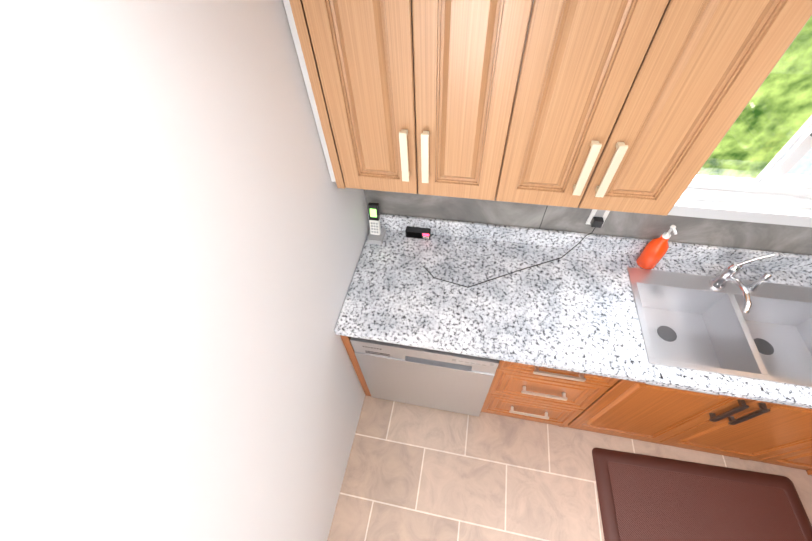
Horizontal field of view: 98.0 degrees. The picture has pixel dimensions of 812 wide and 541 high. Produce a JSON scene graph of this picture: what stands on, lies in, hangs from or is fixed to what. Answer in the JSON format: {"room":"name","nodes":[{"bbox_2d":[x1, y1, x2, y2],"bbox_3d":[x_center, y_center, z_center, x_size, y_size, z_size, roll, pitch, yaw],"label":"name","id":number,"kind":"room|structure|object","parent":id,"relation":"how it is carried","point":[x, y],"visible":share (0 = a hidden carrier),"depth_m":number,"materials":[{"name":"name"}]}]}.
{"room":"kitchen","nodes":[
{"label":"kitchen","id":0,"kind":"room"},
{"bbox_2d":[0,0,369,540],"bbox_3d":[-0.546,0.500,0.614,0.120,2.951,3.090,7,53,9],"label":"wall","id":1,"kind":"structure","parent":0,"point":[184,226],"depth_m":0.63,"materials":[{"name":"white"}]},
{"bbox_2d":[327,395,811,540],"bbox_3d":[-0.108,1.528,1.709,5.740,0.080,3.230,7,53,9],"label":"floor","id":2,"kind":"structure","parent":0,"point":[416,473],"depth_m":1.93,"materials":[{"name":"tile"}]},
{"bbox_2d":[340,335,507,412],"bbox_3d":[0.133,0.332,2.017,0.724,0.872,0.606,7,53,9],"label":"base cabinet","id":3,"kind":"object","parent":2,"relation":"on","point":[499,374],"depth_m":1.76,"materials":[{"name":"brown wood"}]},
{"bbox_2d":[334,213,811,408],"bbox_3d":[1.238,0.188,1.427,3.039,0.157,0.660,7,53,9],"label":"countertop","id":4,"kind":"structure","parent":3,"relation":"on","point":[574,310],"depth_m":1.42,"materials":[{"name":"stone"}]},
{"bbox_2d":[367,203,385,244],"bbox_3d":[-0.157,-0.234,1.746,0.080,0.201,0.100,7,53,9],"label":"phone","id":5,"kind":"object","parent":4,"relation":"on","point":[377,234],"visible":1,"depth_m":1.76,"materials":[{"name":"grey plastic"}]},
{"bbox_2d":[405,226,430,239],"bbox_3d":[0.062,-0.191,1.794,0.125,0.048,0.033,7,53,9],"label":"radio","id":6,"kind":"object","parent":4,"relation":"on","point":[418,232],"visible":1,"depth_m":1.78,"materials":[{"name":"black plastic"}]},
{"bbox_2d":[636,225,676,268],"bbox_3d":[1.100,-0.106,1.537,0.078,0.242,0.079,7,53,9],"label":"soap bottle","id":7,"kind":"object","parent":4,"relation":"on","point":[652,253],"visible":1,"depth_m":1.53,"materials":[{"name":"orange"}]},
{"bbox_2d":[627,267,811,386],"bbox_3d":[1.363,0.270,1.491,0.790,0.181,0.470,7,53,9],"label":"sink","id":8,"kind":"object","parent":4,"relation":"in","point":[694,322],"visible":0.83,"depth_m":1.54,"materials":[{"name":"silver metal"}]},
{"bbox_2d":[709,253,773,312],"bbox_3d":[1.392,0.069,1.400,0.178,0.206,0.228,7,53,9],"label":"faucet","id":9,"kind":"object","parent":4,"relation":"on","point":[730,271],"visible":1,"depth_m":1.44,"materials":[{"name":"silver metal"}]},
{"bbox_2d":[350,337,498,416],"bbox_3d":[0.139,0.356,2.000,0.662,0.864,0.618,7,53,9],"label":"dishwasher","id":10,"kind":"object","parent":2,"relation":"on","point":[446,381],"visible":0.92,"depth_m":1.68,"materials":[{"name":"silver plastic"}]},
{"bbox_2d":[488,362,635,428],"bbox_3d":[0.717,0.402,1.924,0.498,0.872,0.602,7,53,9],"label":"base cabinet","id":11,"kind":"object","parent":2,"relation":"on","point":[562,398],"depth_m":1.65,"materials":[{"name":"brown wood"}]},
{"bbox_2d":[576,382,811,460],"bbox_3d":[1.403,0.485,1.814,0.974,0.872,0.602,7,53,9],"label":"base cabinet","id":12,"kind":"object","parent":2,"relation":"on","point":[758,431],"depth_m":1.59,"materials":[{"name":"brown wood"}]},
{"bbox_2d":[592,448,811,540],"bbox_3d":[1.492,1.238,1.764,1.005,0.018,0.547,7,53,9],"label":"anti-fatigue mat","id":13,"kind":"object","parent":2,"relation":"on","point":[641,497],"visible":1,"depth_m":1.80,"materials":[{"name":"brown rubber"}]},
{"bbox_2d":[364,189,811,254],"bbox_3d":[0.122,-0.443,1.637,5.740,2.420,0.146,7,53,9],"label":"backsplash","id":14,"kind":"structure","parent":0,"point":[751,235],"depth_m":1.58,"materials":[{"name":"grey"}]},
{"bbox_2d":[283,0,542,200],"bbox_3d":[0.014,-0.716,0.908,0.588,1.057,0.330,7,53,9],"label":"upper cabinet","id":15,"kind":"object","parent":14,"relation":"attached to","point":[406,96],"depth_m":0.94,"materials":[{"name":"brown wood"}]},
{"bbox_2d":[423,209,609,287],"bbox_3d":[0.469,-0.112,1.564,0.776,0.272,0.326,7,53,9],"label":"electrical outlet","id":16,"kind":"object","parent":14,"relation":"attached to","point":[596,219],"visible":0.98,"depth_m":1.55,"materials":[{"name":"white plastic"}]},
{"bbox_2d":[499,0,811,215],"bbox_3d":[0.559,-0.649,0.820,0.524,1.057,0.330,7,53,9],"label":"upper cabinet","id":17,"kind":"object","parent":14,"relation":"attached to","point":[635,106],"depth_m":0.84,"materials":[{"name":"brown wood"}]},
{"bbox_2d":[668,22,811,226],"bbox_3d":[1.402,-0.457,1.149,0.950,1.015,0.155,7,53,9],"label":"window","id":18,"kind":"structure","parent":14,"relation":"in","point":[772,186],"depth_m":1.36,"materials":[{"name":"white"}]},
{"label":"outside","id":19,"kind":"structure","parent":0,"visible":0},
{"bbox_2d":[697,16,811,178],"bbox_3d":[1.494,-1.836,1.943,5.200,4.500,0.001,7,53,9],"label":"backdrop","id":20,"kind":"structure","parent":19,"point":[781,76],"depth_m":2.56,"materials":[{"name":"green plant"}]}
]}

